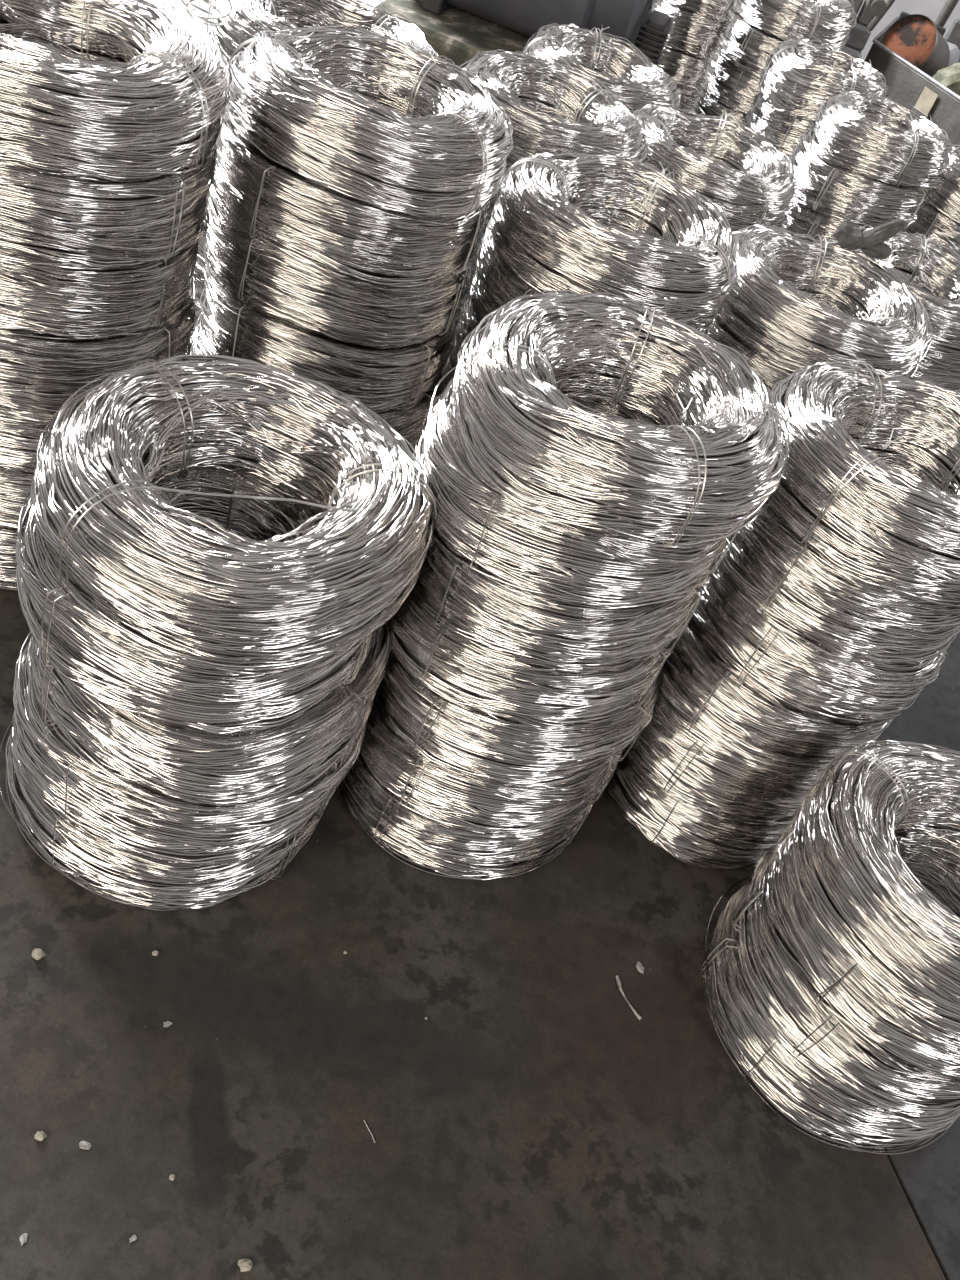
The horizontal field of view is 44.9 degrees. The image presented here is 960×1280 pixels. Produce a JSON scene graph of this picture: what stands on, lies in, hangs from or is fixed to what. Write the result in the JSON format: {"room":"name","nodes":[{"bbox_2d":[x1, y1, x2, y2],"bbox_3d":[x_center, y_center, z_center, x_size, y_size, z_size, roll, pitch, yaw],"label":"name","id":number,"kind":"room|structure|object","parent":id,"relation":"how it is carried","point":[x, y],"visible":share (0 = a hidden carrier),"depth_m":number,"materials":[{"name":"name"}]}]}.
{"room":"wire factory floor","nodes":[
{"label":"wire factory floor","id":0,"kind":"room"},
{"bbox_2d":[0,0,959,1279],"bbox_3d":[1.024,-1.203,4.637,13.000,0.072,15.113,22,41,0],"label":"floor","id":1,"kind":"structure","parent":0,"point":[530,1127],"depth_m":2.04,"materials":[{"name":"concrete"}]},
{"bbox_2d":[0,527,24,590],"bbox_3d":[-1.034,-0.372,2.719,0.608,0.176,0.616,1,46,-23],"label":"coil","id":2,"kind":"object","parent":1,"relation":"on","point":[8,536],"visible":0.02,"depth_m":2.48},
{"bbox_2d":[0,467,35,530],"bbox_3d":[-0.996,-0.483,2.614,0.601,0.185,0.609,24,41,2],"label":"coil","id":3,"kind":"object","parent":2,"relation":"on","point":[15,484],"visible":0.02,"depth_m":2.38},
{"bbox_2d":[0,408,56,471],"bbox_3d":[-0.951,-0.598,2.509,0.593,0.185,0.598,-12,51,-32],"label":"coil","id":4,"kind":"object","parent":2,"relation":"on","point":[20,431],"visible":0.08,"depth_m":2.30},
{"bbox_2d":[0,279,196,413],"bbox_3d":[-0.911,-0.701,2.389,0.624,0.185,0.619,18,41,-5],"label":"coil","id":5,"kind":"object","parent":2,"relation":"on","point":[39,372],"visible":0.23,"depth_m":2.22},
{"bbox_2d":[0,232,198,339],"bbox_3d":[-0.865,-0.826,2.297,0.597,0.185,0.604,-2,46,-25],"label":"coil","id":6,"kind":"object","parent":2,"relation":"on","point":[38,294],"visible":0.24,"depth_m":2.14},
{"bbox_2d":[0,141,216,267],"bbox_3d":[-0.805,-0.921,2.178,0.615,0.185,0.621,22,41,0],"label":"coil","id":7,"kind":"object","parent":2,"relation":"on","point":[66,219],"visible":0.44,"depth_m":2.02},
{"bbox_2d":[0,0,232,181],"bbox_3d":[-0.752,-1.067,2.061,0.612,0.248,0.621,4,44,-19],"label":"coil","id":8,"kind":"object","parent":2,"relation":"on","point":[115,90],"visible":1,"depth_m":1.97,"materials":[{"name":"metal"}]},
{"bbox_2d":[20,1233,27,1244],"bbox_3d":[-0.664,0.872,1.688,0.011,0.004,0.018,5,44,-19],"label":"chip","id":9,"kind":"object","parent":1,"relation":"on","point":[23,1238],"visible":1,"depth_m":1.69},
{"bbox_2d":[32,948,44,959],"bbox_3d":[-0.758,0.538,1.991,0.020,0.017,0.018,39,44,19],"label":"pebble","id":10,"kind":"object","parent":1,"relation":"on","point":[37,953],"visible":1,"depth_m":1.99,"materials":[{"name":"stone"}]},
{"bbox_2d":[34,1131,46,1140],"bbox_3d":[-0.678,0.764,1.789,0.016,0.013,0.016,36,43,15],"label":"pebble","id":11,"kind":"object","parent":1,"relation":"on","point":[40,1135],"visible":1,"depth_m":1.78,"materials":[{"name":"stone"}]},
{"bbox_2d":[79,1141,90,1149],"bbox_3d":[-0.613,0.785,1.801,0.019,0.004,0.013,15,42,-8],"label":"chip","id":12,"kind":"object","parent":1,"relation":"on","point":[85,1145],"visible":1,"depth_m":1.80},
{"bbox_2d":[129,1234,136,1242],"bbox_3d":[-0.517,0.892,1.728,0.008,0.004,0.013,42,45,22],"label":"chip","id":13,"kind":"object","parent":1,"relation":"on","point":[133,1238],"visible":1,"depth_m":1.73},
{"bbox_2d":[0,722,323,910],"bbox_3d":[-0.592,0.221,2.272,0.624,0.175,0.636,42,45,21],"label":"coil","id":14,"kind":"object","parent":1,"relation":"on","point":[105,870],"visible":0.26,"depth_m":2.08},
{"bbox_2d":[12,632,365,865],"bbox_3d":[-0.536,0.112,2.171,0.625,0.190,0.628,4,44,-19],"label":"coil","id":15,"kind":"object","parent":14,"relation":"on","point":[100,805],"visible":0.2,"depth_m":1.98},
{"bbox_2d":[15,466,372,734],"bbox_3d":[-0.455,-0.126,1.954,0.612,0.190,0.620,22,41,0],"label":"coil","id":16,"kind":"object","parent":14,"relation":"on","point":[112,668],"visible":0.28,"depth_m":1.78,"materials":[{"name":"metal"}]},
{"bbox_2d":[30,621,392,810],"bbox_3d":[-0.471,0.004,2.061,0.608,0.190,0.615,-5,48,-27],"label":"coil","id":17,"kind":"object","parent":14,"relation":"on","point":[193,766],"visible":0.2,"depth_m":1.88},
{"bbox_2d":[31,354,436,674],"bbox_3d":[-0.374,-0.246,1.828,0.620,0.235,0.620,27,42,6],"label":"coil","id":18,"kind":"object","parent":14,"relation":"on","point":[118,546],"visible":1,"depth_m":1.72,"materials":[{"name":"metal"}]},
{"bbox_2d":[163,1021,171,1026],"bbox_3d":[-0.531,0.653,1.974,0.015,0.004,0.012,2,45,-21],"label":"chip","id":19,"kind":"object","parent":1,"relation":"on","point":[167,1023],"visible":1,"depth_m":1.97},
{"bbox_2d":[238,1258,252,1271],"bbox_3d":[-0.353,0.938,1.742,0.022,0.014,0.018,-1,46,-24],"label":"pebble","id":20,"kind":"object","parent":1,"relation":"on","point":[244,1264],"visible":1,"depth_m":1.74,"materials":[{"name":"stone"}]},
{"bbox_2d":[363,1120,375,1142],"bbox_3d":[-0.184,0.823,1.943,0.003,0.002,0.042,-12,51,-32],"label":"wire offcut","id":21,"kind":"object","parent":1,"relation":"on","point":[363,1120],"visible":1,"depth_m":1.94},
{"bbox_2d":[338,745,591,880],"bbox_3d":[-0.026,0.238,2.509,0.582,0.162,0.576,-23,58,-39],"label":"coil","id":22,"kind":"object","parent":1,"relation":"on","point":[451,851],"visible":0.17,"depth_m":2.33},
{"bbox_2d":[356,693,621,834],"bbox_3d":[0.021,0.141,2.412,0.573,0.172,0.580,40,44,20],"label":"coil","id":23,"kind":"object","parent":22,"relation":"on","point":[457,799],"visible":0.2,"depth_m":2.22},
{"bbox_2d":[376,648,659,787],"bbox_3d":[0.068,0.030,2.320,0.591,0.172,0.584,-18,55,-36],"label":"coil","id":24,"kind":"object","parent":22,"relation":"on","point":[458,738],"visible":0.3,"depth_m":2.12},
{"bbox_2d":[383,587,675,731],"bbox_3d":[0.095,-0.075,2.215,0.566,0.172,0.569,31,42,10],"label":"coil","id":25,"kind":"object","parent":22,"relation":"on","point":[481,682],"visible":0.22,"depth_m":2.03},
{"bbox_2d":[411,531,709,674],"bbox_3d":[0.135,-0.179,2.113,0.564,0.172,0.562,-17,54,-35],"label":"coil","id":26,"kind":"object","parent":22,"relation":"on","point":[498,620],"visible":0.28,"depth_m":1.92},
{"bbox_2d":[413,366,738,608],"bbox_3d":[0.171,-0.288,2.015,0.570,0.172,0.577,40,44,20],"label":"coil","id":27,"kind":"object","parent":22,"relation":"on","point":[516,546],"visible":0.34,"depth_m":1.83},
{"bbox_2d":[448,290,789,546],"bbox_3d":[0.241,-0.393,1.897,0.566,0.212,0.559,-22,57,-38],"label":"coil","id":28,"kind":"object","parent":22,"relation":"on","point":[706,471],"visible":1,"depth_m":1.78,"materials":[{"name":"metal"}]},
{"bbox_2d":[375,0,630,70],"bbox_3d":[0.122,-2.471,5.200,1.120,0.470,0.900,22,41,0],"label":"concrete plinth","id":29,"kind":"object","parent":1,"relation":"on","point":[456,34],"visible":0.04,"depth_m":4.82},
{"bbox_2d":[422,0,646,44],"bbox_3d":[0.236,-2.915,4.801,1.020,0.734,0.734,22,41,0],"label":"storage tank","id":30,"kind":"object","parent":1,"relation":"on","point":[525,17],"visible":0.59,"depth_m":4.72,"materials":[{"name":"metal"}]},
{"bbox_2d":[616,975,641,1019],"bbox_3d":[0.289,0.700,2.271,0.013,0.008,0.098,-8,49,-30],"label":"scrap","id":31,"kind":"object","parent":1,"relation":"on","point":[638,1016],"visible":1,"depth_m":2.27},
{"bbox_2d":[625,0,651,48],"bbox_3d":[0.897,-3.331,5.909,0.675,1.171,0.460,22,41,0],"label":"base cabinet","id":32,"kind":"object","parent":1,"relation":"on","point":[633,37],"visible":0.02,"depth_m":5.84,"materials":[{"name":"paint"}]},
{"bbox_2d":[636,962,643,973],"bbox_3d":[0.323,0.659,2.332,0.016,0.004,0.027,-6,49,-28],"label":"chip","id":33,"kind":"object","parent":1,"relation":"on","point":[640,968],"visible":1,"depth_m":2.33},
{"bbox_2d":[632,10,673,65],"bbox_3d":[0.748,-2.619,5.100,0.120,0.220,0.300,22,41,0],"label":"motor","id":34,"kind":"object","parent":1,"relation":"on","point":[654,30],"visible":0.56,"depth_m":4.99,"materials":[{"name":"metal"}]},
{"bbox_2d":[604,747,794,870],"bbox_3d":[0.538,0.276,2.698,0.544,0.184,0.539,33,43,13],"label":"coil","id":35,"kind":"object","parent":1,"relation":"on","point":[713,842],"visible":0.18,"depth_m":2.52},
{"bbox_2d":[624,698,817,824],"bbox_3d":[0.565,0.150,2.594,0.546,0.193,0.536,25,41,4],"label":"coil","id":36,"kind":"object","parent":35,"relation":"on","point":[685,767],"visible":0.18,"depth_m":2.42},
{"bbox_2d":[656,621,893,779],"bbox_3d":[0.621,0.035,2.483,0.548,0.192,0.555,-5,48,-28],"label":"coil","id":37,"kind":"object","parent":35,"relation":"on","point":[747,729],"visible":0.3,"depth_m":2.30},
{"bbox_2d":[685,564,948,728],"bbox_3d":[0.682,-0.078,2.374,0.538,0.193,0.534,24,41,3],"label":"coil","id":38,"kind":"object","parent":35,"relation":"on","point":[819,685],"visible":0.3,"depth_m":2.20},
{"bbox_2d":[717,478,959,666],"bbox_3d":[0.716,-0.199,2.261,0.550,0.193,0.548,40,45,20],"label":"coil","id":39,"kind":"object","parent":35,"relation":"on","point":[790,583],"visible":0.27,"depth_m":2.08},
{"bbox_2d":[763,362,959,606],"bbox_3d":[0.781,-0.325,2.134,0.554,0.236,0.546,34,43,13],"label":"coil","id":40,"kind":"object","parent":35,"relation":"on","point":[857,434],"visible":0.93,"depth_m":2.00,"materials":[{"name":"metal"}]},
{"bbox_2d":[700,809,959,1154],"bbox_3d":[0.787,0.615,2.250,0.590,0.431,0.608,22,41,0],"label":"coil","id":41,"kind":"object","parent":1,"relation":"on","point":[795,1090],"depth_m":2.12,"materials":[{"name":"metal"}]},
{"bbox_2d":[791,740,959,1033],"bbox_3d":[0.857,0.406,2.053,0.583,0.200,0.574,36,43,16],"label":"coil","id":42,"kind":"object","parent":41,"relation":"on","point":[854,879],"visible":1,"depth_m":1.97,"materials":[{"name":"metal"}]},
{"bbox_2d":[841,0,894,58],"bbox_3d":[1.728,-2.789,5.745,0.296,1.096,0.260,22,41,0],"label":"machine","id":43,"kind":"object","parent":1,"relation":"on","point":[871,12],"visible":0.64,"depth_m":5.52,"materials":[{"name":"grey metal"}]},
{"bbox_2d":[865,17,959,144],"bbox_3d":[2.271,-2.376,5.786,0.634,0.751,1.897,-8,49,-30],"label":"trough","id":44,"kind":"object","parent":1,"relation":"on","point":[906,85],"visible":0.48,"depth_m":5.50,"materials":[{"name":"metal"}]},
{"bbox_2d":[880,14,949,76],"bbox_3d":[2.179,-2.922,5.773,0.354,0.333,0.288,-19,55,-37],"label":"drum","id":45,"kind":"object","parent":44,"relation":"in","point":[916,38],"visible":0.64,"depth_m":5.68,"materials":[{"name":"metal"}]},
{"bbox_2d":[912,86,937,117],"bbox_3d":[2.082,-2.509,5.432,0.011,0.125,0.116,-8,49,-30],"label":"tag","id":46,"kind":"object","parent":44,"relation":"attached to","point":[927,98],"visible":0.75,"depth_m":5.42,"materials":[{"name":"paper"}]},
{"bbox_2d":[932,62,959,100],"bbox_3d":[2.282,-2.619,5.483,0.281,0.180,0.225,22,41,0],"label":"sack","id":47,"kind":"object","parent":44,"relation":"in","point":[949,77],"visible":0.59,"depth_m":5.41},
{"bbox_2d":[946,41,959,66],"bbox_3d":[2.374,-3.017,6.010,0.165,0.171,0.180,-17,54,-35],"label":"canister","id":48,"kind":"object","parent":44,"relation":"in","point":[954,50],"visible":0.2,"depth_m":5.94,"materials":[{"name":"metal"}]},
{"bbox_2d":[898,11,945,35],"bbox_3d":[2.286,-3.069,6.532,0.260,0.801,0.030,22,41,0],"label":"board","id":49,"kind":"object","parent":1,"relation":"on","point":[940,29],"visible":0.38,"depth_m":6.26,"materials":[{"name":"metal"}]},
{"bbox_2d":[935,0,958,26],"bbox_3d":[2.484,-3.292,6.618,0.140,1.069,0.140,22,41,0],"label":"frame post","id":50,"kind":"object","parent":1,"relation":"on","point":[949,6],"visible":0.18,"depth_m":6.42,"materials":[{"name":"metal"}]},
{"bbox_2d":[945,19,959,62],"bbox_3d":[2.582,-2.949,6.466,0.360,0.848,0.050,22,41,0],"label":"panel","id":51,"kind":"object","parent":1,"relation":"on","point":[953,35],"visible":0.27,"depth_m":6.21,"materials":[{"name":"metal"}]},
{"bbox_3d":[-0.612,-0.885,3.435,0.591,0.180,0.594,22,41,0],"label":"coil","id":52,"kind":"object","parent":1,"relation":"on","visible":0},
{"bbox_2d":[190,270,206,328],"bbox_3d":[-0.566,-0.995,3.326,0.571,0.191,0.578,20,41,-2],"label":"coil","id":53,"kind":"object","parent":52,"relation":"on","point":[199,280],"visible":0.02,"depth_m":3.13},
{"bbox_2d":[195,219,207,277],"bbox_3d":[-0.519,-1.116,3.221,0.573,0.191,0.592,42,45,21],"label":"coil","id":54,"kind":"object","parent":53,"relation":"on","point":[200,263],"visible":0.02,"depth_m":3.08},
{"bbox_2d":[206,152,210,205],"bbox_3d":[-0.470,-1.232,3.112,0.581,0.191,0.583,20,41,-2],"label":"coil","id":55,"kind":"object","parent":53,"relation":"on","point":[208,194],"visible":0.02,"depth_m":2.96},
{"bbox_3d":[-0.428,-1.349,3.001,0.584,0.191,0.585,22,41,0],"label":"coil","id":56,"kind":"object","parent":53,"relation":"on","visible":0},
{"bbox_2d":[207,0,439,87],"bbox_3d":[-0.372,-1.480,2.878,0.582,0.234,0.584,-26,60,-40],"label":"coil","id":57,"kind":"object","parent":56,"relation":"on","point":[247,18],"visible":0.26,"depth_m":2.90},
{"bbox_3d":[-0.035,-0.873,3.674,0.593,0.165,0.582,22,41,0],"label":"coil","id":58,"kind":"object","parent":1,"relation":"on","visible":0},
{"bbox_3d":[0.013,-0.974,3.575,0.570,0.178,0.584,22,41,0],"label":"coil","id":59,"kind":"object","parent":58,"relation":"on","visible":0},
{"bbox_2d":[450,283,471,332],"bbox_3d":[0.047,-1.089,3.474,0.571,0.178,0.565,1,46,-22],"label":"coil","id":60,"kind":"object","parent":59,"relation":"on","point":[467,295],"visible":0.02,"depth_m":3.27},
{"bbox_2d":[467,228,488,285],"bbox_3d":[0.091,-1.187,3.361,0.555,0.178,0.555,30,42,9],"label":"coil","id":61,"kind":"object","parent":60,"relation":"on","point":[473,259],"visible":0.02,"depth_m":3.16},
{"bbox_2d":[480,174,506,229],"bbox_3d":[0.127,-1.300,3.259,0.558,0.178,0.556,-17,54,-35],"label":"coil","id":62,"kind":"object","parent":60,"relation":"on","point":[492,201],"visible":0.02,"depth_m":3.08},
{"bbox_2d":[457,49,648,173],"bbox_3d":[0.188,-1.426,3.161,0.572,0.206,0.563,0,46,-23],"label":"coil","id":63,"kind":"object","parent":60,"relation":"on","point":[550,107],"visible":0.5,"depth_m":3.13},
{"bbox_3d":[-0.495,-0.443,3.023,0.602,0.166,0.596,22,41,0],"label":"coil","id":64,"kind":"object","parent":1,"relation":"on","visible":0},
{"bbox_3d":[-0.456,-0.549,2.923,0.598,0.180,0.592,22,41,0],"label":"coil","id":65,"kind":"object","parent":64,"relation":"on","visible":0},
{"bbox_2d":[190,310,442,448],"bbox_3d":[-0.396,-0.651,2.818,0.608,0.180,0.613,-24,58,-39],"label":"coil","id":66,"kind":"object","parent":65,"relation":"on","point":[408,421],"visible":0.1,"depth_m":2.69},
{"bbox_2d":[200,263,455,412],"bbox_3d":[-0.351,-0.762,2.716,0.591,0.180,0.586,11,42,-12],"label":"coil","id":67,"kind":"object","parent":66,"relation":"on","point":[381,380],"visible":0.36,"depth_m":2.52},
{"bbox_2d":[204,196,471,350],"bbox_3d":[-0.311,-0.880,2.620,0.595,0.180,0.593,27,41,5],"label":"coil","id":68,"kind":"object","parent":66,"relation":"on","point":[282,286],"visible":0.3,"depth_m":2.43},
{"bbox_2d":[208,111,489,290],"bbox_3d":[-0.282,-0.981,2.501,0.603,0.180,0.596,19,41,-4],"label":"coil","id":69,"kind":"object","parent":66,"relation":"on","point":[313,223],"visible":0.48,"depth_m":2.31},
{"bbox_2d":[225,26,512,217],"bbox_3d":[-0.219,-1.102,2.394,0.596,0.210,0.588,24,41,2],"label":"coil","id":70,"kind":"object","parent":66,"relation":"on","point":[384,122],"visible":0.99,"depth_m":2.26,"materials":[{"name":"metal"}]},
{"bbox_3d":[0.091,-0.347,3.169,0.587,0.177,0.576,22,41,0],"label":"coil","id":71,"kind":"object","parent":1,"relation":"on","visible":0},
{"bbox_3d":[0.144,-0.461,3.071,0.588,0.187,0.588,22,41,0],"label":"coil","id":72,"kind":"object","parent":71,"relation":"on","visible":0},
{"bbox_2d":[436,341,454,393],"bbox_3d":[0.170,-0.576,2.957,0.597,0.187,0.590,19,41,-3],"label":"coil","id":73,"kind":"object","parent":72,"relation":"on","point":[447,368],"visible":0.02,"depth_m":2.84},
{"bbox_2d":[450,296,481,373],"bbox_3d":[0.224,-0.683,2.845,0.590,0.187,0.585,3,45,-20],"label":"coil","id":74,"kind":"object","parent":73,"relation":"on","point":[467,324],"visible":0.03,"depth_m":2.75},
{"bbox_2d":[470,221,708,335],"bbox_3d":[0.260,-0.804,2.740,0.584,0.187,0.583,22,41,0],"label":"coil","id":75,"kind":"object","parent":73,"relation":"on","point":[495,284],"visible":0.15,"depth_m":2.61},
{"bbox_2d":[489,151,736,329],"bbox_3d":[0.319,-0.937,2.626,0.575,0.230,0.566,15,42,-8],"label":"coil","id":76,"kind":"object","parent":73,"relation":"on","point":[594,221],"visible":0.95,"depth_m":2.51,"materials":[{"name":"metal"}]},
{"bbox_3d":[0.656,-0.363,3.440,0.594,0.156,0.591,22,41,0],"label":"coil","id":77,"kind":"object","parent":1,"relation":"on","visible":0},
{"bbox_3d":[0.693,-0.460,3.345,0.578,0.166,0.579,22,41,0],"label":"coil","id":78,"kind":"object","parent":77,"relation":"on","visible":0},
{"bbox_3d":[0.734,-0.559,3.248,0.582,0.166,0.570,22,41,0],"label":"coil","id":79,"kind":"object","parent":78,"relation":"on","visible":0},
{"bbox_3d":[0.776,-0.666,3.158,0.584,0.166,0.595,22,41,0],"label":"coil","id":80,"kind":"object","parent":79,"relation":"on","visible":0},
{"bbox_2d":[703,317,792,391],"bbox_3d":[0.809,-0.759,3.051,0.581,0.166,0.597,-1,46,-24],"label":"coil","id":81,"kind":"object","parent":80,"relation":"on","point":[770,374],"visible":0.05,"depth_m":2.83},
{"bbox_2d":[715,224,932,375],"bbox_3d":[0.867,-0.869,2.951,0.598,0.194,0.589,40,45,20],"label":"coil","id":82,"kind":"object","parent":81,"relation":"on","point":[798,301],"visible":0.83,"depth_m":2.83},
{"bbox_3d":[1.175,-0.631,3.933,0.574,0.163,0.564,22,41,0],"label":"coil","id":83,"kind":"object","parent":1,"relation":"on","visible":0},
{"bbox_3d":[1.210,-0.734,3.835,0.577,0.176,0.580,22,41,0],"label":"coil","id":84,"kind":"object","parent":83,"relation":"on","visible":0},
{"bbox_3d":[1.247,-0.836,3.725,0.567,0.176,0.576,22,41,0],"label":"coil","id":85,"kind":"object","parent":84,"relation":"on","visible":0},
{"bbox_2d":[912,359,959,392],"bbox_3d":[1.296,-0.952,3.635,0.577,0.176,0.570,-20,56,-37],"label":"coil","id":86,"kind":"object","parent":85,"relation":"on","point":[946,376],"visible":0.07,"depth_m":3.42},
{"bbox_2d":[856,225,959,365],"bbox_3d":[1.344,-1.065,3.513,0.581,0.213,0.573,-25,59,-40],"label":"coil","id":87,"kind":"object","parent":86,"relation":"on","point":[931,273],"visible":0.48,"depth_m":3.58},
{"bbox_3d":[0.211,-1.393,4.317,0.587,0.179,0.589,22,41,0],"label":"coil","id":88,"kind":"object","parent":1,"relation":"on","visible":0},
{"bbox_3d":[0.260,-1.501,4.206,0.556,0.194,0.566,22,41,0],"label":"coil","id":89,"kind":"object","parent":88,"relation":"on","visible":0},
{"bbox_3d":[0.306,-1.612,4.088,0.584,0.193,0.574,22,41,0],"label":"coil","id":90,"kind":"object","parent":89,"relation":"on","visible":0},
{"bbox_3d":[0.352,-1.734,3.979,0.585,0.193,0.578,22,41,0],"label":"coil","id":91,"kind":"object","parent":90,"relation":"on","visible":0},
{"bbox_2d":[522,23,680,112],"bbox_3d":[0.408,-1.873,3.861,0.563,0.236,0.554,-6,49,-28],"label":"coil","id":92,"kind":"object","parent":91,"relation":"on","point":[637,82],"visible":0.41,"depth_m":3.84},
{"bbox_3d":[0.499,-0.975,4.002,0.582,0.184,0.581,22,41,0],"label":"coil","id":93,"kind":"object","parent":1,"relation":"on","visible":0},
{"bbox_3d":[0.538,-1.088,3.888,0.585,0.193,0.587,22,41,0],"label":"coil","id":94,"kind":"object","parent":93,"relation":"on","visible":0},
{"bbox_3d":[0.605,-1.211,3.790,0.560,0.193,0.552,22,41,0],"label":"coil","id":95,"kind":"object","parent":94,"relation":"on","visible":0},
{"bbox_3d":[0.639,-1.323,3.667,0.554,0.193,0.560,22,41,0],"label":"coil","id":96,"kind":"object","parent":95,"relation":"on","visible":0},
{"bbox_2d":[632,104,796,231],"bbox_3d":[0.699,-1.462,3.551,0.580,0.236,0.573,32,42,11],"label":"coil","id":97,"kind":"object","parent":96,"relation":"on","point":[730,164],"visible":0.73,"depth_m":3.46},
{"bbox_3d":[0.908,-2.572,5.860,0.503,0.178,0.503,22,41,0],"label":"coil","id":98,"kind":"object","parent":1,"relation":"on","visible":0},
{"bbox_2d":[679,93,693,109],"bbox_3d":[0.947,-2.681,5.747,0.502,0.193,0.497,-12,51,-32],"label":"coil","id":99,"kind":"object","parent":98,"relation":"on","point":[686,100],"visible":0.05,"depth_m":5.53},
{"bbox_2d":[658,46,706,95],"bbox_3d":[1.001,-2.804,5.644,0.507,0.193,0.501,-2,46,-24],"label":"coil","id":100,"kind":"object","parent":99,"relation":"on","point":[685,68],"visible":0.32,"depth_m":5.45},
{"bbox_2d":[646,0,725,58],"bbox_3d":[1.034,-2.924,5.528,0.495,0.193,0.480,18,41,-4],"label":"coil","id":101,"kind":"object","parent":99,"relation":"on","point":[692,33],"visible":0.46,"depth_m":5.36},
{"bbox_2d":[662,0,734,22],"bbox_3d":[1.104,-3.055,5.407,0.514,0.239,0.515,22,41,0],"label":"coil","id":102,"kind":"object","parent":99,"relation":"on","point":[712,9],"visible":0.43,"depth_m":5.27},
{"bbox_3d":[1.129,-2.160,5.524,0.524,0.171,0.535,22,41,0],"label":"coil","id":103,"kind":"object","parent":1,"relation":"on","visible":0},
{"bbox_3d":[1.175,-2.268,5.423,0.524,0.185,0.541,22,41,0],"label":"coil","id":104,"kind":"object","parent":103,"relation":"on","visible":0},
{"bbox_2d":[688,84,746,122],"bbox_3d":[1.216,-2.386,5.319,0.530,0.185,0.522,22,41,0],"label":"coil","id":105,"kind":"object","parent":104,"relation":"on","point":[703,103],"visible":0.13,"depth_m":5.14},
{"bbox_2d":[699,42,760,113],"bbox_3d":[1.265,-2.499,5.214,0.525,0.185,0.531,-15,53,-34],"label":"coil","id":106,"kind":"object","parent":105,"relation":"on","point":[734,87],"visible":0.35,"depth_m":5.07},
{"bbox_2d":[716,5,842,77],"bbox_3d":[1.312,-2.600,5.096,0.534,0.185,0.541,14,42,-9],"label":"coil","id":107,"kind":"object","parent":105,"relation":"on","point":[746,46],"visible":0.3,"depth_m":4.94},
{"bbox_2d":[732,0,856,52],"bbox_3d":[1.365,-2.734,4.982,0.522,0.228,0.529,-8,49,-29],"label":"coil","id":108,"kind":"object","parent":105,"relation":"on","point":[831,22],"visible":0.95,"depth_m":4.84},
{"bbox_3d":[1.181,-1.713,5.066,0.511,0.192,0.510,22,41,0],"label":"coil","id":109,"kind":"object","parent":1,"relation":"on","visible":0},
{"bbox_3d":[1.225,-1.835,4.953,0.502,0.202,0.492,22,41,0],"label":"coil","id":110,"kind":"object","parent":109,"relation":"on","visible":0},
{"bbox_3d":[1.271,-1.956,4.834,0.489,0.202,0.492,22,41,0],"label":"coil","id":111,"kind":"object","parent":110,"relation":"on","visible":0},
{"bbox_2d":[743,87,814,158],"bbox_3d":[1.326,-2.086,4.728,0.489,0.202,0.495,40,44,19],"label":"coil","id":112,"kind":"object","parent":111,"relation":"on","point":[784,131],"visible":0.28,"depth_m":4.57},
{"bbox_2d":[758,39,889,120],"bbox_3d":[1.376,-2.218,4.586,0.505,0.247,0.513,22,41,0],"label":"coil","id":113,"kind":"object","parent":112,"relation":"on","point":[797,77],"visible":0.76,"depth_m":4.47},
{"bbox_3d":[1.177,-1.209,4.548,0.518,0.166,0.508,22,41,0],"label":"coil","id":114,"kind":"object","parent":1,"relation":"on","visible":0},
{"bbox_3d":[1.219,-1.323,4.459,0.488,0.177,0.499,22,41,0],"label":"coil","id":115,"kind":"object","parent":114,"relation":"on","visible":0},
{"bbox_3d":[1.263,-1.430,4.358,0.505,0.177,0.500,22,41,0],"label":"coil","id":116,"kind":"object","parent":115,"relation":"on","visible":0},
{"bbox_2d":[782,197,907,242],"bbox_3d":[1.308,-1.528,4.246,0.495,0.177,0.480,15,42,-8],"label":"coil","id":117,"kind":"object","parent":116,"relation":"on","point":[800,219],"visible":0.2,"depth_m":4.08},
{"bbox_2d":[789,129,927,230],"bbox_3d":[1.340,-1.632,4.136,0.495,0.176,0.498,22,41,0],"label":"coil","id":118,"kind":"object","parent":117,"relation":"on","point":[826,188],"visible":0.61,"depth_m":3.99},
{"bbox_2d":[809,91,951,189],"bbox_3d":[1.408,-1.761,4.035,0.488,0.218,0.489,18,41,-5],"label":"coil","id":119,"kind":"object","parent":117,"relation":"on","point":[869,135],"visible":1,"depth_m":3.92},
{"bbox_3d":[1.699,-1.289,4.847,0.523,0.170,0.524,22,41,0],"label":"coil","id":120,"kind":"object","parent":1,"relation":"on","visible":0},
{"bbox_3d":[1.749,-1.385,4.737,0.527,0.184,0.517,22,41,0],"label":"coil","id":121,"kind":"object","parent":120,"relation":"on","visible":0},
{"bbox_3d":[1.795,-1.502,4.637,0.539,0.184,0.549,22,41,0],"label":"coil","id":122,"kind":"object","parent":121,"relation":"on","visible":0},
{"bbox_2d":[905,200,959,262],"bbox_3d":[1.844,-1.611,4.529,0.541,0.184,0.537,30,42,10],"label":"coil","id":123,"kind":"object","parent":122,"relation":"on","point":[929,221],"visible":0.34,"depth_m":4.33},
{"bbox_2d":[923,144,959,223],"bbox_3d":[1.891,-1.738,4.409,0.536,0.225,0.543,-25,59,-40],"label":"coil","id":124,"kind":"object","parent":123,"relation":"on","point":[945,197],"visible":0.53,"depth_m":4.26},
{"bbox_2d":[857,0,959,60],"bbox_3d":[2.704,-5.376,6.844,13.000,4.000,0.200,22,41,0],"label":"wall","id":125,"kind":"structure","parent":0,"point":[931,9],"depth_m":7.66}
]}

